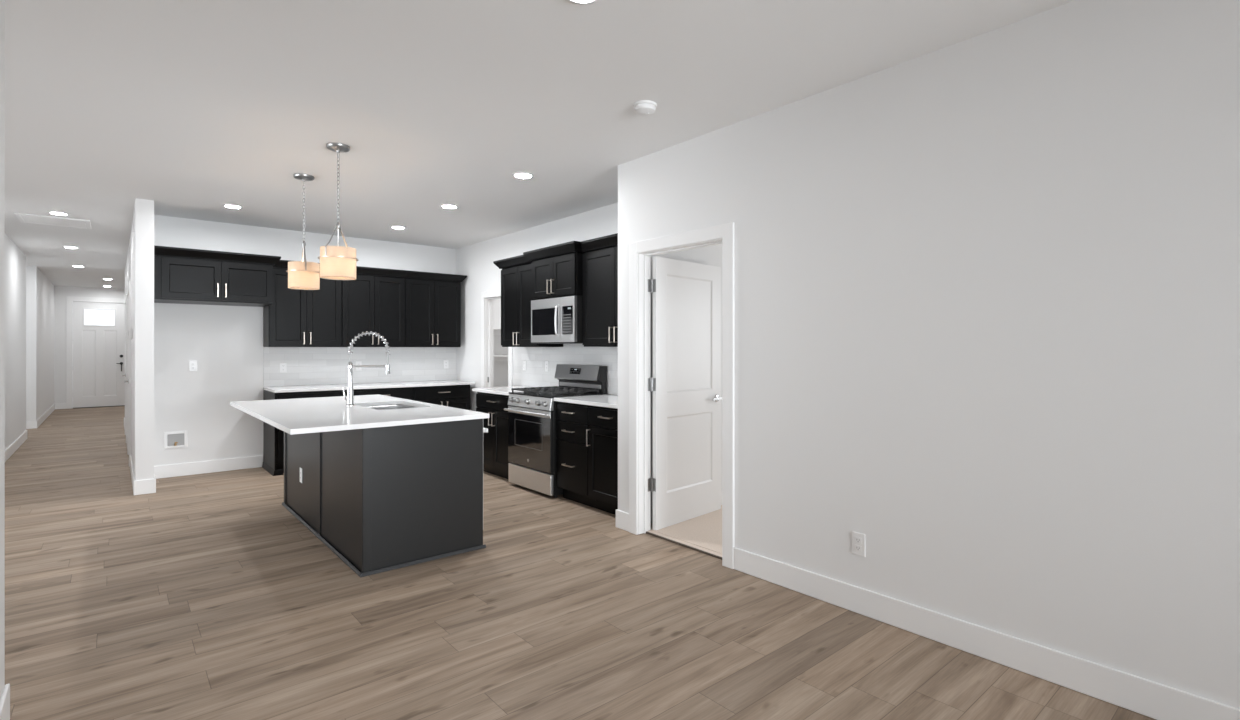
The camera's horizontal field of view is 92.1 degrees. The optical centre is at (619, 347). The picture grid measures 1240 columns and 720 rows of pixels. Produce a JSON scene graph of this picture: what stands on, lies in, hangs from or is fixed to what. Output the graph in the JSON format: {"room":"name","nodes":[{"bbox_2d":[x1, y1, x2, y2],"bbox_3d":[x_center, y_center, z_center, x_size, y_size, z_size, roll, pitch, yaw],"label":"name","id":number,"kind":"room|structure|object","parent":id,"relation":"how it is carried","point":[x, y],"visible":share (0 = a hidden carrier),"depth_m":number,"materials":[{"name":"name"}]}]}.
{"room":"open-plan kitchen","nodes":[
{"label":"open-plan kitchen","id":0,"kind":"room"},
{"bbox_2d":[0,0,4,699],"bbox_3d":[-0.081,-0.011,-0.462,0.120,2.743,6.800,0,0,-40],"label":"wall","id":1,"kind":"structure","parent":0,"point":[2,2],"depth_m":2.13,"materials":[{"name":"white paint"}]},
{"bbox_2d":[0,684,9,719],"bbox_3d":[-0.119,1.292,-0.407,0.133,0.134,6.693,0,0,-40],"label":"baseboard","id":2,"kind":"structure","parent":1,"relation":"attached to","point":[5,698],"depth_m":2.11,"materials":[{"name":"white paint"}]},
{"bbox_2d":[5,233,53,449],"bbox_3d":[-9.040,-0.011,9.039,0.120,2.743,10.920,0,0,-40],"label":"wall","id":3,"kind":"structure","parent":0,"point":[29,294],"depth_m":8.87,"materials":[{"name":"white paint"}]},
{"bbox_2d":[5,403,65,461],"bbox_3d":[-9.230,1.292,8.877,1.000,0.134,10.920,0,0,-40],"label":"baseboard","id":4,"kind":"structure","parent":3,"relation":"attached to","point":[21,439],"depth_m":10.05,"materials":[{"name":"white paint"}]},
{"bbox_2d":[54,286,124,402],"bbox_3d":[-11.624,-0.011,14.104,2.730,2.743,0.150,0,0,-40],"label":"wall","id":5,"kind":"structure","parent":0,"point":[60,292],"depth_m":13.33,"materials":[{"name":"white paint"}]},
{"bbox_2d":[66,296,124,408],"bbox_3d":[-11.980,0.102,13.771,1.125,2.514,0.138,0,0,-40],"label":"trim","id":6,"kind":"structure","parent":5,"relation":"attached to","point":[69,299],"depth_m":13.40,"materials":[{"name":"white paint"}]},
{"bbox_2d":[73,302,124,407],"bbox_3d":[-11.953,0.149,13.732,0.916,2.390,0.104,0,0,-40],"label":"door","id":7,"kind":"structure","parent":5,"relation":"in","point":[98,328],"depth_m":13.72,"materials":[{"name":"white paint"}]},
{"bbox_2d":[79,405,124,407],"bbox_3d":[-11.978,1.351,13.768,0.915,0.015,0.105,0,0,-40],"label":"trim","id":8,"kind":"structure","parent":5,"relation":"attached to","point":[120,405],"depth_m":13.76,"materials":[{"name":"grey"}]},
{"bbox_2d":[125,198,153,480],"bbox_3d":[-6.556,-0.011,8.083,0.137,2.743,6.590,0,0,-40],"label":"wall partition","id":9,"kind":"structure","parent":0,"point":[139,267],"depth_m":5.58,"materials":[{"name":"white paint"}]},
{"bbox_2d":[125,294,126,434],"bbox_3d":[-7.420,0.296,8.982,0.018,2.126,1.095,0,0,-40],"label":"trim","id":10,"kind":"structure","parent":9,"relation":"attached to","point":[126,294],"depth_m":8.56,"materials":[{"name":"white paint"}]},
{"bbox_2d":[127,281,130,466],"bbox_3d":[-5.965,0.296,7.266,0.018,2.126,1.075,0,0,-40],"label":"trim","id":11,"kind":"structure","parent":9,"relation":"attached to","point":[129,283],"depth_m":6.86,"materials":[{"name":"white paint"}]},
{"bbox_2d":[129,328,131,339],"bbox_3d":[-5.226,-0.150,6.385,0.030,0.120,0.150,0,0,-40],"label":"thermostat","id":12,"kind":"object","parent":9,"relation":"attached to","point":[130,329],"visible":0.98,"depth_m":6.33,"materials":[{"name":"white plastic"}]},
{"bbox_2d":[124,417,155,494],"bbox_3d":[-6.552,1.292,8.078,0.163,0.134,6.603,0,0,-40],"label":"baseboard","id":13,"kind":"structure","parent":9,"relation":"attached to","point":[147,486],"depth_m":5.58,"materials":[{"name":"white paint"}]},
{"bbox_2d":[154,215,455,465],"bbox_3d":[-3.613,-0.011,7.320,3.365,2.743,0.120,0,0,-40],"label":"wall","id":14,"kind":"structure","parent":0,"point":[225,342],"depth_m":6.58,"materials":[{"name":"white paint"}]},
{"bbox_2d":[164,431,187,448],"bbox_3d":[-4.688,0.970,6.314,0.200,0.170,0.024,0,0,-40],"label":"water supply box","id":15,"kind":"object","parent":14,"relation":"attached to","point":[179,439],"visible":1,"depth_m":6.32,"materials":[{"name":"white plastic"}]},
{"bbox_2d":[189,361,196,370],"bbox_3d":[-4.580,0.193,6.415,0.072,0.116,0.008,0,0,-40],"label":"wall outlet","id":16,"kind":"object","parent":14,"relation":"attached to","point":[192,364],"visible":1,"depth_m":6.41,"materials":[{"name":"white plastic"}]},
{"bbox_2d":[154,455,262,478],"bbox_3d":[-4.468,1.292,6.508,1.010,0.134,0.013,0,0,-40],"label":"baseboard","id":17,"kind":"structure","parent":14,"relation":"attached to","point":[192,468],"depth_m":6.49,"materials":[{"name":"white paint"}]},
{"bbox_2d":[154,245,280,306],"bbox_3d":[-4.236,-0.723,6.285,1.071,0.506,0.652,0,0,-40],"label":"upper cabinet","id":18,"kind":"object","parent":14,"relation":"attached to","point":[181,275],"visible":0.94,"depth_m":6.04,"materials":[{"name":"black paint"}]},
{"bbox_2d":[263,260,340,346],"bbox_3d":[-3.668,-0.494,6.939,0.755,0.964,0.387,0,0,-40],"label":"upper cabinet","id":19,"kind":"object","parent":14,"relation":"attached to","point":[295,317],"visible":0.84,"depth_m":6.80,"materials":[{"name":"black paint"}]},
{"bbox_2d":[263,347,455,386],"bbox_3d":[-3.184,0.217,7.599,2.347,0.457,0.008,0,0,-40],"label":"tile backsplash","id":20,"kind":"structure","parent":14,"relation":"attached to","point":[305,365],"depth_m":7.47,"materials":[{"name":"white tile"}]},
{"bbox_2d":[280,363,286,372],"bbox_3d":[-3.921,0.228,6.963,0.072,0.116,0.008,0,0,-40],"label":"wall outlet","id":21,"kind":"object","parent":20,"relation":"attached to","point":[283,366],"visible":1,"depth_m":6.96,"materials":[{"name":"white plastic"}]},
{"bbox_2d":[356,361,361,370],"bbox_3d":[-3.280,0.225,7.506,0.072,0.116,0.008,0,0,-40],"label":"wall outlet","id":22,"kind":"object","parent":20,"relation":"attached to","point":[357,362],"visible":0.65,"depth_m":7.50,"materials":[{"name":"white plastic"}]},
{"bbox_2d":[443,360,447,368],"bbox_3d":[-2.401,0.225,8.252,0.072,0.116,0.008,0,0,-40],"label":"wall outlet","id":23,"kind":"object","parent":20,"relation":"attached to","point":[445,362],"visible":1,"depth_m":8.24,"materials":[{"name":"white plastic"}]},
{"bbox_2d":[341,266,406,346],"bbox_3d":[-3.092,-0.494,7.428,0.755,0.964,0.387,0,0,-40],"label":"upper cabinet","id":24,"kind":"object","parent":14,"relation":"attached to","point":[374,301],"visible":0.81,"depth_m":7.32,"materials":[{"name":"black paint"}]},
{"bbox_2d":[405,270,466,346],"bbox_3d":[-2.493,-0.494,7.936,0.813,0.964,0.387,0,0,-40],"label":"upper cabinet","id":25,"kind":"object","parent":14,"relation":"attached to","point":[432,300],"visible":0.98,"depth_m":7.79,"materials":[{"name":"black paint"}]},
{"bbox_2d":[494,298,507,385],"bbox_3d":[-0.882,-0.011,8.154,1.640,2.743,2.380,0,0,-40],"label":"wall","id":26,"kind":"structure","parent":0,"point":[500,367],"depth_m":8.80,"materials":[{"name":"white paint"}]},
{"bbox_2d":[494,328,500,334],"bbox_3d":[-1.503,-0.235,8.793,1.480,0.090,0.360,0,0,-40],"label":"shelf","id":27,"kind":"object","parent":26,"relation":"attached to","point":[497,331],"visible":0.02,"depth_m":8.75,"materials":[{"name":"white paint"}]},
{"bbox_2d":[494,355,507,360],"bbox_3d":[-1.503,0.150,8.793,1.480,0.090,0.360,0,0,-40],"label":"shelf","id":28,"kind":"object","parent":26,"relation":"attached to","point":[496,357],"visible":0.02,"depth_m":8.76,"materials":[{"name":"white paint"}]},
{"bbox_2d":[456,203,617,410],"bbox_3d":[-0.865,-0.011,6.772,0.120,2.743,4.510,0,0,-40],"label":"wall","id":29,"kind":"structure","parent":0,"point":[475,261],"depth_m":7.64,"materials":[{"name":"white paint"}]},
{"bbox_2d":[481,289,512,387],"bbox_3d":[-1.499,0.316,7.506,0.138,2.086,0.785,0,0,-40],"label":"trim","id":30,"kind":"structure","parent":29,"relation":"attached to","point":[487,297],"depth_m":7.73,"materials":[{"name":"white paint"}]},
{"bbox_2d":[493,255,562,346],"bbox_3d":[-1.015,-0.494,6.556,0.387,0.964,0.823,0,0,-40],"label":"upper cabinet","id":31,"kind":"object","parent":29,"relation":"attached to","point":[516,272],"visible":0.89,"depth_m":6.45,"materials":[{"name":"black paint"}]},
{"bbox_2d":[523,241,583,299],"bbox_3d":[-0.528,-0.731,5.924,0.462,0.490,0.882,0,0,-40],"label":"upper cabinet","id":32,"kind":"object","parent":29,"relation":"attached to","point":[556,269],"visible":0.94,"depth_m":5.75,"materials":[{"name":"black paint"}]},
{"bbox_2d":[531,296,581,343],"bbox_3d":[-0.531,-0.265,5.922,0.450,0.439,0.754,0,0,-40],"label":"microwave","id":33,"kind":"object","parent":32,"relation":"attached to","point":[558,320],"visible":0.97,"depth_m":5.72,"materials":[{"name":"silver metal"}]},
{"bbox_2d":[513,344,617,394],"bbox_3d":[-0.368,0.201,6.086,0.008,0.490,2.819,0,0,-40],"label":"tile backsplash","id":34,"kind":"structure","parent":29,"relation":"attached to","point":[535,375],"depth_m":6.48,"materials":[{"name":"white tile"}]},
{"bbox_2d":[523,360,525,370],"bbox_3d":[-1.112,0.203,6.950,0.008,0.116,0.072,0,0,-40],"label":"wall outlet","id":35,"kind":"object","parent":34,"relation":"attached to","point":[524,361],"visible":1,"depth_m":6.94,"materials":[{"name":"white plastic"}]},
{"bbox_2d":[545,361,548,370],"bbox_3d":[-0.806,0.200,6.590,0.008,0.116,0.072,0,0,-40],"label":"wall outlet","id":36,"kind":"object","parent":34,"relation":"attached to","point":[546,362],"visible":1,"depth_m":6.58,"materials":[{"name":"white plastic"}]},
{"bbox_2d":[581,233,617,346],"bbox_3d":[0.067,-0.494,5.279,0.387,0.964,0.985,0,0,-40],"label":"upper cabinet","id":37,"kind":"object","parent":29,"relation":"attached to","point":[600,256],"visible":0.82,"depth_m":5.36,"materials":[{"name":"black paint"}]},
{"bbox_2d":[5,0,1074,288],"bbox_3d":[-3.456,-1.458,6.706,9.800,0.150,23.100,0,0,-40],"label":"ceiling","id":38,"kind":"structure","parent":0,"point":[192,108],"depth_m":3.31,"materials":[{"name":"white paint"}]},
{"bbox_2d":[14,212,90,228],"bbox_3d":[-6.131,-1.375,6.490,0.580,0.016,0.540,0,0,-40],"label":"attic hatch","id":39,"kind":"object","parent":38,"relation":"attached to","point":[24,218],"visible":1,"depth_m":6.46,"materials":[{"name":"white paint"}]},
{"bbox_2d":[47,211,69,215],"bbox_3d":[-5.750,-1.378,6.125,0.174,0.010,0.174,0,0,-40],"label":"recessed light","id":40,"kind":"object","parent":38,"relation":"in","point":[49,212],"visible":1,"depth_m":6.12,"materials":[{"name":"white plastic"}]},
{"bbox_2d":[62,246,78,248],"bbox_3d":[-7.520,-1.378,8.190,0.174,0.010,0.174,0,0,-40],"label":"recessed light","id":41,"kind":"object","parent":38,"relation":"in","point":[72,247],"visible":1,"depth_m":8.19,"materials":[{"name":"white"}]},
{"bbox_2d":[222,204,242,208],"bbox_3d":[-3.770,-1.378,5.823,0.174,0.010,0.174,0,0,-40],"label":"recessed light","id":42,"kind":"object","parent":38,"relation":"in","point":[233,206],"visible":1,"depth_m":5.82,"materials":[{"name":"white"}]},
{"bbox_2d":[286,173,319,289],"bbox_3d":[-2.543,-0.930,4.812,0.252,0.904,0.252,0,0,-34],"label":"pendant lamp","id":43,"kind":"object","parent":38,"relation":"hanging from","point":[302,275],"visible":0.97,"depth_m":4.74,"materials":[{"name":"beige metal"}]},
{"bbox_2d":[290,287,316,288],"bbox_3d":[-2.543,-0.483,4.812,0.218,0.002,0.218,0,0,-34],"label":"diffuser","id":44,"kind":"object","parent":43,"relation":"attached to","point":[290,287],"depth_m":4.80,"materials":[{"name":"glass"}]},
{"bbox_2d":[318,143,357,279],"bbox_3d":[-1.931,-0.930,4.099,0.252,0.904,0.252,0,0,15],"label":"pendant lamp","id":45,"kind":"object","parent":38,"relation":"hanging from","point":[338,262],"visible":1,"depth_m":4.03,"materials":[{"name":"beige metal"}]},
{"bbox_2d":[322,276,354,279],"bbox_3d":[-1.931,-0.483,4.099,0.218,0.002,0.218,0,0,15],"label":"diffuser","id":46,"kind":"object","parent":45,"relation":"attached to","point":[324,277],"depth_m":4.09,"materials":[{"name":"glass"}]},
{"bbox_2d":[390,226,405,228],"bbox_3d":[-2.537,-1.378,6.843,0.174,0.010,0.174,0,0,-40],"label":"recessed light","id":47,"kind":"object","parent":38,"relation":"in","point":[393,227],"visible":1,"depth_m":6.84,"materials":[{"name":"white"}]},
{"bbox_2d":[440,204,458,208],"bbox_3d":[-1.663,-1.378,5.827,0.174,0.010,0.174,0,0,-40],"label":"recessed light","id":48,"kind":"object","parent":38,"relation":"in","point":[447,206],"visible":1,"depth_m":5.83,"materials":[{"name":"white"}]},
{"bbox_2d":[512,172,533,178],"bbox_3d":[-0.774,-1.378,4.784,0.174,0.010,0.174,0,0,-40],"label":"recessed light","id":49,"kind":"object","parent":38,"relation":"in","point":[520,175],"visible":1,"depth_m":4.78,"materials":[{"name":"white plastic"}]},
{"bbox_2d":[567,0,598,4],"bbox_3d":[-0.146,-1.378,2.314,0.174,0.010,0.174,0,0,-40],"label":"recessed light","id":50,"kind":"object","parent":38,"relation":"in","point":[580,2],"visible":1,"depth_m":2.38,"materials":[{"name":"white plastic"}]},
{"bbox_2d":[633,100,656,115],"bbox_3d":[0.142,-1.359,3.405,0.136,0.046,0.136,0,0,-40],"label":"smoke detector","id":51,"kind":"object","parent":38,"relation":"attached to","point":[644,107],"visible":1,"depth_m":3.37,"materials":[{"name":"white plastic"}]},
{"bbox_2d":[5,406,1155,719],"bbox_3d":[-3.495,1.413,6.673,9.700,0.134,23.100,0,0,-40],"label":"floor","id":52,"kind":"structure","parent":0,"point":[199,596],"depth_m":2.93,"materials":[{"name":"brown wood"}]},
{"bbox_2d":[262,390,346,475],"bbox_3d":[-3.586,0.918,6.829,0.771,0.882,0.662,0,0,-40],"label":"base cabinet","id":53,"kind":"object","parent":52,"relation":"on","point":[273,437],"visible":0.13,"depth_m":6.50,"materials":[{"name":"black paint"}]},
{"bbox_2d":[263,380,474,392],"bbox_3d":[-2.993,0.461,7.337,2.306,0.030,0.654,0,0,-40],"label":"countertop","id":54,"kind":"structure","parent":53,"relation":"on","point":[279,389],"depth_m":7.11,"materials":[{"name":"white stone"}]},
{"bbox_2d":[353,387,413,399],"bbox_3d":[-3.003,0.918,7.323,0.755,0.882,0.662,0,0,-40],"label":"base cabinet","id":55,"kind":"object","parent":52,"relation":"on","point":[402,392],"visible":0.13,"depth_m":7.18,"materials":[{"name":"black paint"}]},
{"bbox_2d":[282,419,485,576],"bbox_3d":[-1.920,0.918,4.638,0.836,0.882,2.168,0,0,-40],"label":"kitchen island","id":56,"kind":"object","parent":52,"relation":"on","point":[381,499],"visible":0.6,"depth_m":3.85,"materials":[{"name":"black wood"}]},
{"bbox_2d":[230,394,488,434],"bbox_3d":[-2.063,0.461,4.516,1.210,0.030,2.213,0,0,-40],"label":"island countertop","id":57,"kind":"structure","parent":56,"relation":"on","point":[318,414],"depth_m":4.06,"materials":[{"name":"white stone"}]},
{"bbox_2d":[342,331,389,405],"bbox_3d":[-1.976,0.157,4.664,0.348,0.578,0.062,0,0,-15],"label":"faucet","id":58,"kind":"object","parent":57,"relation":"on","point":[350,393],"visible":1,"depth_m":4.63,"materials":[{"name":"silver metal"}]},
{"bbox_2d":[363,404,417,409],"bbox_3d":[-1.796,0.589,4.685,0.436,0.224,0.696,0,0,-40],"label":"sink","id":59,"kind":"object","parent":57,"relation":"in","point":[396,406],"visible":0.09,"depth_m":4.99,"materials":[{"name":"silver metal"}]},
{"bbox_2d":[414,385,469,409],"bbox_3d":[-2.426,0.918,7.812,0.755,0.882,0.662,0,0,-40],"label":"base cabinet","id":60,"kind":"object","parent":52,"relation":"on","point":[456,396],"visible":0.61,"depth_m":7.61,"materials":[{"name":"black paint"}]},
{"bbox_2d":[476,392,510,478],"bbox_3d":[-1.111,0.918,6.456,0.662,0.882,0.795,0,0,-40],"label":"base cabinet","id":61,"kind":"object","parent":52,"relation":"on","point":[495,442],"visible":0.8,"depth_m":6.25,"materials":[{"name":"black paint"}]},
{"bbox_2d":[472,386,528,395],"bbox_3d":[-1.114,0.461,6.474,0.644,0.030,0.832,0,0,-40],"label":"countertop","id":62,"kind":"structure","parent":61,"relation":"on","point":[496,390],"depth_m":6.43,"materials":[{"name":"white stone"}]},
{"bbox_2d":[504,364,606,497],"bbox_3d":[-0.637,0.763,5.832,0.709,1.191,0.758,0,0,-40],"label":"gas range","id":63,"kind":"object","parent":52,"relation":"on","point":[532,412],"visible":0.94,"depth_m":5.66,"materials":[{"name":"silver metal"}]},
{"bbox_2d":[509,391,602,397],"bbox_3d":[-0.636,0.445,5.834,0.594,0.012,0.758,0,0,-40],"label":"cooktop","id":64,"kind":"object","parent":63,"relation":"in","point":[525,394],"depth_m":5.65,"materials":[{"name":"black metal"}]},
{"bbox_2d":[557,402,594,507],"bbox_3d":[-0.205,0.918,5.388,0.662,0.882,0.470,0,0,-40],"label":"base cabinet","id":65,"kind":"object","parent":52,"relation":"on","point":[572,419],"visible":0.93,"depth_m":5.19,"materials":[{"name":"black paint"}]},
{"bbox_2d":[586,405,617,514],"bbox_3d":[0.114,0.918,5.011,0.662,0.882,0.515,0,0,-40],"label":"base cabinet","id":66,"kind":"object","parent":52,"relation":"on","point":[602,432],"visible":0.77,"depth_m":4.88,"materials":[{"name":"black paint"}]},
{"bbox_2d":[554,394,617,408],"bbox_3d":[-0.025,0.461,5.190,0.644,0.030,1.006,0,0,-40],"label":"countertop","id":67,"kind":"structure","parent":66,"relation":"on","point":[606,400],"depth_m":5.18,"materials":[{"name":"white stone"}]},
{"bbox_2d":[651,247,705,522],"bbox_3d":[0.396,-0.011,4.806,0.740,2.743,0.120,0,0,-40],"label":"wall","id":68,"kind":"structure","parent":0,"point":[696,255],"depth_m":4.68,"materials":[{"name":"white paint"}]},
{"bbox_2d":[706,244,721,490],"bbox_3d":[3.054,-0.011,3.867,3.580,2.743,4.990,0,0,-40],"label":"wall","id":69,"kind":"structure","parent":0,"point":[714,252],"depth_m":5.11,"materials":[{"name":"white paint"}]},
{"bbox_2d":[618,0,1239,708],"bbox_3d":[2.347,-0.011,1.839,0.120,2.743,7.170,0,0,-40],"label":"wall","id":70,"kind":"structure","parent":0,"point":[987,285],"depth_m":2.56,"materials":[{"name":"white paint"}]},
{"bbox_2d":[629,222,733,568],"bbox_3d":[0.431,0.293,4.085,0.138,2.132,0.969,0,0,-40],"label":"trim","id":71,"kind":"structure","parent":70,"relation":"attached to","point":[640,252],"depth_m":4.35,"materials":[{"name":"white paint"}]},
{"bbox_2d":[648,256,721,529],"bbox_3d":[0.526,0.335,4.694,0.137,2.019,0.873,0,0,44],"label":"door","id":72,"kind":"structure","parent":71,"relation":"attached to","point":[685,383],"depth_m":4.66,"materials":[{"name":"white paint"}]},
{"bbox_2d":[646,531,721,559],"bbox_3d":[0.443,1.353,4.094,0.012,0.012,0.792,0,0,-40],"label":"trim","id":73,"kind":"structure","parent":70,"relation":"attached to","point":[649,533],"depth_m":4.08,"materials":[{"name":"brown"}]},
{"bbox_2d":[852,531,864,556],"bbox_3d":[1.223,1.005,3.066,0.008,0.116,0.072,0,0,-40],"label":"wall outlet","id":74,"kind":"object","parent":70,"relation":"attached to","point":[858,539],"visible":1,"depth_m":3.06,"materials":[{"name":"white plastic"}]},
{"bbox_2d":[855,537,860,543],"bbox_3d":[1.221,0.985,3.064,0.001,0.029,0.034,0,0,-40],"label":"socket","id":75,"kind":"object","parent":74,"relation":"attached to","point":[857,539],"depth_m":3.07,"materials":[{"name":"grey plastic"}]},
{"bbox_2d":[855,545,860,551],"bbox_3d":[1.221,1.026,3.064,0.001,0.029,0.034,0,0,-40],"label":"socket","id":76,"kind":"object","parent":74,"relation":"attached to","point":[857,547],"depth_m":3.07,"materials":[{"name":"grey plastic"}]},
{"bbox_2d":[616,509,1239,719],"bbox_3d":[2.292,1.292,1.879,0.113,0.134,7.063,0,0,-40],"label":"baseboard","id":77,"kind":"structure","parent":70,"relation":"attached to","point":[1146,697],"depth_m":2.57,"materials":[{"name":"white paint"}]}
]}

